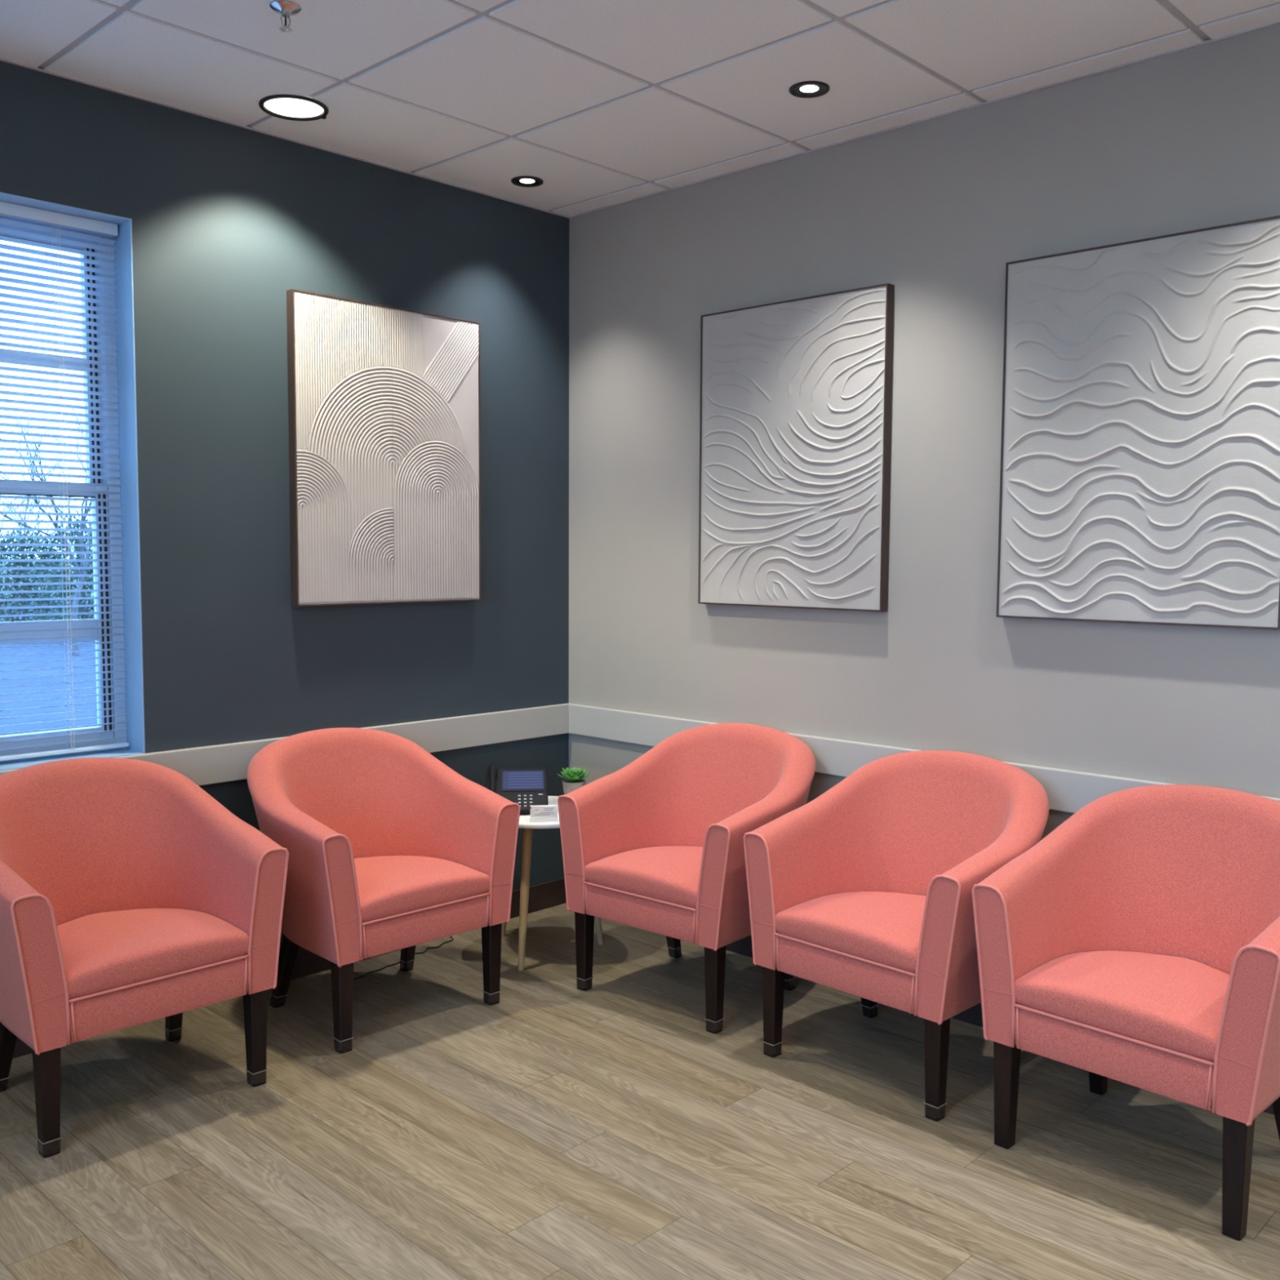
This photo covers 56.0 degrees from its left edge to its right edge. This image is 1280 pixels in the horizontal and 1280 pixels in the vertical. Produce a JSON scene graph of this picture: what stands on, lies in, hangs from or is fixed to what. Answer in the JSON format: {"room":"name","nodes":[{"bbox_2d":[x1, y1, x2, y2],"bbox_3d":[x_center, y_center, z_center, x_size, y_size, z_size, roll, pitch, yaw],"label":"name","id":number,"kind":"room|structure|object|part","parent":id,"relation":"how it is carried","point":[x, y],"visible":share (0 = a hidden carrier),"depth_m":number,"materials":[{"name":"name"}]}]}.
{"room":"waiting room","nodes":[
{"label":"waiting room","id":0,"kind":"room"},
{"bbox_2d":[0,60,568,951],"bbox_3d":[-2.054,-0.185,3.063,0.220,2.880,5.340,4,6,44],"label":"wall","id":1,"kind":"structure","parent":0,"point":[228,220],"depth_m":3.82,"materials":[{"name":"blue paint"}]},
{"bbox_2d":[0,216,126,762],"bbox_3d":[-1.948,-0.416,3.217,0.075,1.542,1.083,4,6,44],"label":"window","id":2,"kind":"structure","parent":1,"relation":"in","point":[102,541],"depth_m":3.55,"materials":[{"name":"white plastic"}]},
{"bbox_3d":[-1.957,-0.776,3.201,0.030,0.750,1.009,4,6,44],"label":"sash","id":3,"kind":"part","parent":2,"relation":"part of","materials":[{"name":"blue plastic"}]},
{"bbox_3d":[-1.937,-0.059,3.231,0.003,0.683,0.937,4,6,44],"label":"glass pane","id":4,"kind":"part","parent":2,"relation":"part of","materials":[{"name":"clear glass"}]},
{"bbox_3d":[-1.937,-0.059,3.231,0.032,0.755,1.009,4,6,44],"label":"sash","id":5,"kind":"part","parent":2,"relation":"part of","materials":[{"name":"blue plastic"}]},
{"bbox_2d":[0,200,128,760],"bbox_3d":[-1.898,-0.418,3.172,0.034,1.529,1.063,4,6,44],"label":"window blind","id":6,"kind":"object","parent":2,"relation":"attached to","point":[8,210],"visible":1,"depth_m":3.42,"materials":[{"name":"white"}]},
{"bbox_3d":[-1.646,-0.426,3.434,0.032,1.486,0.010,4,6,44],"label":"ladder cord","id":7,"kind":"part","parent":6,"relation":"part of","materials":[{"name":"white fabric"}]},
{"bbox_3d":[-1.903,0.338,3.227,0.028,0.012,1.055,4,6,44],"label":"rail","id":8,"kind":"part","parent":6,"relation":"part of","materials":[{"name":"blue"}]},
{"bbox_2d":[0,191,145,770],"bbox_3d":[-1.918,-0.414,3.188,0.219,1.550,1.091,4,6,44],"label":"trim","id":9,"kind":"structure","parent":1,"relation":"attached to","point":[128,457],"depth_m":3.53,"materials":[{"name":"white paint"}]},
{"bbox_2d":[0,702,570,786],"bbox_3d":[-1.969,0.430,3.023,0.026,0.116,4.900,4,6,44],"label":"trim","id":10,"kind":"structure","parent":1,"relation":"attached to","point":[225,762],"depth_m":4.28,"materials":[{"name":"grey paint"}]},
{"bbox_2d":[13,877,566,1057],"bbox_3d":[-1.980,1.125,3.081,0.006,0.105,4.900,4,6,44],"label":"baseboard","id":11,"kind":"structure","parent":1,"relation":"attached to","point":[552,893],"depth_m":4.64,"materials":[{"name":"grey plastic"}]},
{"bbox_2d":[286,288,481,606],"bbox_3d":[-0.850,-0.625,4.102,0.039,1.000,0.750,4,6,44],"label":"relief","id":12,"kind":"object","parent":1,"relation":"attached to","point":[384,401],"visible":1,"depth_m":4.05,"materials":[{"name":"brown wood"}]},
{"bbox_2d":[0,902,1279,1279],"bbox_3d":[-0.067,1.363,1.264,5.300,0.080,4.900,4,6,44],"label":"floor","id":13,"kind":"structure","parent":0,"point":[554,1129],"depth_m":2.85,"materials":[{"name":"plastic"}]},
{"bbox_2d":[0,757,288,1157],"bbox_3d":[-1.383,0.758,3.151,0.615,0.834,0.707,4,6,44],"label":"armchair","id":14,"kind":"object","parent":13,"relation":"on","point":[131,895],"visible":1,"depth_m":3.15,"materials":[{"name":"pink fabric"}]},
{"bbox_3d":[-1.635,1.042,3.109,0.128,0.266,0.053,3,5,32],"label":"leg","id":15,"kind":"part","parent":14,"relation":"part of","materials":[{"name":"brown wood"}]},
{"bbox_3d":[-1.381,1.067,2.804,0.049,0.266,0.049,4,6,44],"label":"leg","id":16,"kind":"part","parent":14,"relation":"part of","materials":[{"name":"brown wood"}]},
{"bbox_3d":[-1.316,0.779,3.088,0.429,0.093,0.460,4,6,44],"label":"seat","id":17,"kind":"part","parent":14,"relation":"part of","materials":[{"name":"pink fabric"}]},
{"bbox_3d":[-1.183,0.877,2.964,0.042,0.100,0.452,4,6,44],"label":"rail","id":18,"kind":"part","parent":14,"relation":"part of","materials":[{"name":"pink fabric"}]},
{"bbox_3d":[-1.328,1.021,3.423,0.053,0.266,0.128,-2,5,-34],"label":"leg","id":19,"kind":"part","parent":14,"relation":"part of","materials":[{"name":"brown wood"}]},
{"bbox_3d":[-1.015,1.041,3.178,0.049,0.266,0.049,4,6,44],"label":"leg","id":20,"kind":"part","parent":14,"relation":"part of","materials":[{"name":"brown wood"}]},
{"bbox_2d":[246,727,519,1053],"bbox_3d":[-0.831,0.718,3.738,0.707,0.834,0.615,-4,6,-44],"label":"armchair","id":21,"kind":"object","parent":13,"relation":"on","point":[390,848],"visible":0.99,"depth_m":3.70,"materials":[{"name":"pink fabric"}]},
{"bbox_3d":[-1.085,1.002,3.703,0.128,0.266,0.053,3,5,33],"label":"leg","id":22,"kind":"part","parent":21,"relation":"part of","materials":[{"name":"brown wood"}]},
{"bbox_3d":[-0.838,1.026,3.390,0.049,0.266,0.049,-4,6,-44],"label":"leg","id":23,"kind":"part","parent":21,"relation":"part of","materials":[{"name":"brown wood"}]},
{"bbox_3d":[-0.770,0.981,4.009,0.053,0.266,0.128,-2,5,-32],"label":"leg","id":24,"kind":"part","parent":21,"relation":"part of","materials":[{"name":"brown wood"}]},
{"bbox_3d":[-0.766,0.739,3.673,0.460,0.093,0.429,-4,6,-44],"label":"seat","id":25,"kind":"part","parent":21,"relation":"part of","materials":[{"name":"pink fabric"}]},
{"bbox_3d":[-0.636,0.838,3.546,0.452,0.100,0.042,-4,6,-44],"label":"rail","id":26,"kind":"part","parent":21,"relation":"part of","materials":[{"name":"pink fabric"}]},
{"bbox_3d":[-0.463,1.002,3.756,0.049,0.266,0.049,-4,6,-44],"label":"leg","id":27,"kind":"part","parent":21,"relation":"part of","materials":[{"name":"brown wood"}]},
{"bbox_2d":[353,935,453,980],"bbox_3d":[-0.775,0.846,4.183,0.183,0.514,0.623,4,6,44],"label":"phone cord","id":28,"kind":"object","parent":13,"relation":"on","point":[451,936],"visible":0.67,"depth_m":4.11,"materials":[{"name":"black plastic"}]},
{"bbox_2d":[501,795,604,970],"bbox_3d":[-0.347,0.849,4.253,0.476,0.506,0.476,4,6,44],"label":"side table","id":29,"kind":"object","parent":13,"relation":"on","point":[525,824],"visible":0.23,"depth_m":4.07,"materials":[{"name":"white laminate"}]},
{"bbox_3d":[-0.476,0.847,4.377,0.101,0.491,0.033,4,6,44],"label":"leg","id":30,"kind":"part","parent":29,"relation":"part of","materials":[{"name":"brown wood"}]},
{"bbox_2d":[485,764,548,813],"bbox_3d":[-0.432,0.521,4.226,0.216,0.149,0.221,0,4,-6],"label":"desk phone","id":31,"kind":"object","parent":29,"relation":"on","point":[526,788],"visible":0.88,"depth_m":4.23,"materials":[{"name":"black plastic"}]},
{"bbox_3d":[-0.390,0.869,4.080,0.033,0.491,0.101,1,4,12],"label":"leg","id":32,"kind":"part","parent":29,"relation":"part of","materials":[{"name":"brown wood"}]},
{"bbox_2d":[529,808,557,822],"bbox_3d":[-0.324,0.589,4.054,0.092,0.040,0.044,0,4,-6],"label":"card holder","id":33,"kind":"object","parent":29,"relation":"on","point":[533,819],"visible":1,"depth_m":4.03,"materials":[{"name":"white plastic"}]},
{"bbox_2d":[530,804,556,817],"bbox_3d":[-0.323,0.582,4.044,0.087,0.050,0.011,0,4,-6],"label":"cards","id":34,"kind":"object","parent":33,"relation":"in","point":[546,811],"visible":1,"depth_m":4.04,"materials":[{"name":"white paper"}]},
{"bbox_2d":[557,766,590,795],"bbox_3d":[-0.237,0.526,4.374,0.107,0.120,0.116,2,5,24],"label":"potted plant","id":35,"kind":"object","parent":29,"relation":"on","point":[573,781],"visible":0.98,"depth_m":4.35,"materials":[{"name":"green plant"}]},
{"bbox_3d":[-0.241,0.549,4.378,0.086,0.074,0.086,4,6,44],"label":"pot","id":36,"kind":"part","parent":35,"relation":"part of","materials":[{"name":"beige ceramic"}]},
{"bbox_3d":[-0.177,0.854,4.305,0.100,0.491,0.033,-1,4,-15],"label":"leg","id":37,"kind":"part","parent":29,"relation":"part of","materials":[{"name":"brown wood"}]},
{"bbox_2d":[557,722,815,1033],"bbox_3d":[0.191,0.713,3.891,0.707,0.834,0.615,4,6,40],"label":"armchair","id":38,"kind":"object","parent":13,"relation":"on","point":[655,843],"visible":0.91,"depth_m":3.85,"materials":[{"name":"pink fabric"}]},
{"bbox_3d":[-0.179,0.994,3.883,0.049,0.266,0.049,4,6,40],"label":"leg","id":39,"kind":"part","parent":38,"relation":"part of","materials":[{"name":"brown wood"}]},
{"bbox_3d":[0.009,0.831,3.686,0.452,0.100,0.042,4,6,40],"label":"rail","id":40,"kind":"part","parent":38,"relation":"part of","materials":[{"name":"pink fabric"}]},
{"bbox_3d":[0.131,0.733,3.821,0.460,0.093,0.429,4,6,40],"label":"seat","id":41,"kind":"part","parent":38,"relation":"part of","materials":[{"name":"pink fabric"}]},
{"bbox_3d":[0.110,0.975,4.157,0.053,0.266,0.128,3,5,28],"label":"leg","id":42,"kind":"part","parent":38,"relation":"part of","materials":[{"name":"brown wood"}]},
{"bbox_3d":[0.220,1.021,3.545,0.049,0.266,0.049,4,6,40],"label":"leg","id":43,"kind":"part","parent":38,"relation":"part of","materials":[{"name":"brown wood"}]},
{"bbox_3d":[0.445,0.998,3.873,0.128,0.266,0.053,-3,5,-37],"label":"leg","id":44,"kind":"part","parent":38,"relation":"part of","materials":[{"name":"brown wood"}]},
{"bbox_2d":[742,750,1048,1120],"bbox_3d":[0.745,0.755,3.356,0.615,0.834,0.707,-4,6,-44],"label":"armchair","id":45,"kind":"object","parent":13,"relation":"on","point":[862,889],"visible":0.87,"depth_m":3.34,"materials":[{"name":"pink fabric"}]},
{"bbox_3d":[0.374,1.034,3.381,0.049,0.266,0.049,-4,6,-44],"label":"leg","id":46,"kind":"part","parent":45,"relation":"part of","materials":[{"name":"brown wood"}]},
{"bbox_3d":[0.544,0.872,3.168,0.042,0.100,0.452,-4,6,-44],"label":"rail","id":47,"kind":"part","parent":45,"relation":"part of","materials":[{"name":"pink fabric"}]},
{"bbox_3d":[0.678,0.775,3.292,0.429,0.093,0.460,-4,6,-44],"label":"seat","id":48,"kind":"part","parent":45,"relation":"part of","materials":[{"name":"pink fabric"}]},
{"bbox_3d":[0.687,1.018,3.628,0.053,0.266,0.128,3,5,33],"label":"leg","id":49,"kind":"part","parent":45,"relation":"part of","materials":[{"name":"brown wood"}]},
{"bbox_3d":[0.741,1.064,3.008,0.049,0.266,0.049,-4,6,-44],"label":"leg","id":50,"kind":"part","parent":45,"relation":"part of","materials":[{"name":"brown wood"}]},
{"bbox_2d":[971,784,1279,1240],"bbox_3d":[1.245,0.795,2.842,0.615,0.832,0.707,-4,6,-44],"label":"armchair","id":51,"kind":"object","parent":13,"relation":"on","point":[1136,943],"visible":1,"depth_m":2.85,"materials":[{"name":"pink fabric"}]},
{"bbox_3d":[0.874,1.075,2.871,0.049,0.266,0.049,-4,6,-44],"label":"leg","id":52,"kind":"part","parent":51,"relation":"part of","materials":[{"name":"brown wood"}]},
{"bbox_3d":[1.188,1.058,3.115,0.053,0.266,0.128,3,5,34],"label":"leg","id":53,"kind":"part","parent":51,"relation":"part of","materials":[{"name":"brown wood"}]},
{"bbox_3d":[1.043,0.913,2.656,0.042,0.100,0.452,-4,6,-44],"label":"rail","id":54,"kind":"part","parent":51,"relation":"part of","materials":[{"name":"pink fabric"}]},
{"bbox_3d":[1.178,0.816,2.780,0.429,0.093,0.460,-4,6,-44],"label":"seat","id":55,"kind":"part","parent":51,"relation":"part of","materials":[{"name":"pink fabric"}]},
{"bbox_3d":[1.238,1.104,2.495,0.049,0.266,0.049,-4,6,-44],"label":"leg","id":56,"kind":"part","parent":51,"relation":"part of","materials":[{"name":"brown wood"}]},
{"bbox_3d":[1.494,1.083,2.800,0.128,0.266,0.053,-2,5,-32],"label":"leg","id":57,"kind":"part","parent":51,"relation":"part of","materials":[{"name":"brown wood"}]},
{"bbox_2d":[0,0,1279,216],"bbox_3d":[-0.051,-1.409,1.060,5.300,0.080,4.900,4,6,44],"label":"ceiling","id":58,"kind":"structure","parent":0,"point":[486,72],"depth_m":3.20,"materials":[{"name":"tile"}]},
{"bbox_2d":[269,0,301,32],"bbox_3d":[-0.843,-1.479,2.861,0.072,0.056,0.072,4,6,44],"label":"sprinkler","id":59,"kind":"object","parent":58,"relation":"attached to","point":[286,8],"visible":1,"depth_m":2.85,"materials":[{"name":"silver metal"}]},
{"bbox_2d":[258,94,328,120],"bbox_3d":[-1.008,-1.552,3.512,0.196,0.008,0.202,4,6,44],"label":"recessed light","id":60,"kind":"object","parent":58,"relation":"in","point":[288,107],"visible":1,"depth_m":3.51,"materials":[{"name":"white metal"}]},
{"bbox_2d":[511,175,543,186],"bbox_3d":[-0.394,-1.599,4.197,0.112,0.006,0.112,4,6,44],"label":"recessed light","id":61,"kind":"object","parent":58,"relation":"in","point":[525,180],"visible":1,"depth_m":4.20,"materials":[{"name":"brown metal"}]},
{"bbox_2d":[789,80,829,97],"bbox_3d":[0.471,-1.532,3.348,0.112,0.006,0.112,4,6,44],"label":"recessed light","id":62,"kind":"object","parent":58,"relation":"in","point":[806,89],"visible":1,"depth_m":3.35,"materials":[{"name":"brown metal"}]},
{"bbox_2d":[568,24,1279,839],"bbox_3d":[1.789,-0.153,2.932,5.520,2.880,0.220,4,6,44],"label":"wall","id":63,"kind":"structure","parent":0,"point":[935,211],"depth_m":3.63,"materials":[{"name":"grey paint"}]},
{"bbox_2d":[0,20,1279,218],"bbox_3d":[-0.052,-1.368,1.063,5.300,0.004,4.900,4,6,44],"label":"trim","id":64,"kind":"structure","parent":63,"relation":"attached to","point":[1276,23],"depth_m":3.59,"materials":[{"name":"white metal"}]},
{"bbox_2d":[697,283,894,611],"bbox_3d":[0.492,-0.607,3.962,0.750,1.000,0.040,4,6,44],"label":"relief","id":65,"kind":"object","parent":63,"relation":"attached to","point":[796,406],"visible":1,"depth_m":3.92,"materials":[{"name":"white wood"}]},
{"bbox_2d":[568,703,1279,813],"bbox_3d":[1.631,0.456,2.955,5.274,0.116,0.026,4,6,44],"label":"trim","id":66,"kind":"structure","parent":63,"relation":"attached to","point":[1069,791],"depth_m":3.88,"materials":[{"name":"grey paint"}]},
{"bbox_2d":[725,934,1274,1114],"bbox_3d":[1.627,1.151,3.020,5.294,0.105,0.006,4,6,44],"label":"baseboard","id":67,"kind":"structure","parent":63,"relation":"attached to","point":[973,1015],"depth_m":3.64,"materials":[{"name":"grey plastic"}]},
{"bbox_2d":[995,215,1279,629],"bbox_3d":[1.312,-0.545,3.180,0.750,1.000,0.041,4,6,44],"label":"relief","id":68,"kind":"object","parent":63,"relation":"attached to","point":[1140,465],"visible":1,"depth_m":3.15,"materials":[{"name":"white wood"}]},
{"label":"outside","id":69,"kind":"structure","parent":0,"visible":0},
{"bbox_2d":[0,600,97,735],"bbox_3d":[-6.189,-0.018,31.237,43.000,0.600,150.000,4,6,44],"label":"ground","id":70,"kind":"structure","parent":69,"point":[86,646],"depth_m":17.27,"materials":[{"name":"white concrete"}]},
{"bbox_2d":[0,525,75,622],"bbox_3d":[-15.041,-1.502,29.352,1.885,2.623,2.658,4,6,44],"label":"evergreen shrub","id":71,"kind":"object","parent":70,"relation":"on","point":[24,564],"visible":0.35,"depth_m":29.09,"materials":[{"name":"green plant"}]},
{"bbox_2d":[0,475,88,618],"bbox_3d":[-17.132,-2.648,34.034,3.026,4.142,3.362,-2,5,-27],"label":"bare tree","id":72,"kind":"object","parent":70,"relation":"on","point":[11,500],"visible":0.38,"depth_m":33.83,"materials":[{"name":"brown plant"}]},
{"bbox_2d":[0,386,93,655],"bbox_3d":[-10.827,-2.273,22.420,3.080,5.161,5.217,2,4,16],"label":"bare tree","id":73,"kind":"object","parent":70,"relation":"on","point":[82,571],"visible":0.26,"depth_m":22.31,"materials":[{"name":"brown plant"}]},
{"bbox_2d":[23,515,94,621],"bbox_3d":[-12.660,-1.417,27.152,1.820,2.817,2.544,4,6,44],"label":"evergreen shrub","id":74,"kind":"object","parent":70,"relation":"on","point":[77,548],"visible":0.34,"depth_m":26.76,"materials":[{"name":"green plant"}]},
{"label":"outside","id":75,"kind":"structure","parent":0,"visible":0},
{"bbox_2d":[0,561,93,602],"bbox_3d":[-64.278,-6.490,114.207,156.000,0.650,250.000,4,6,44],"label":"ground","id":76,"kind":"structure","parent":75,"point":[75,580],"depth_m":72.10,"materials":[{"name":"green plant"}]}
]}

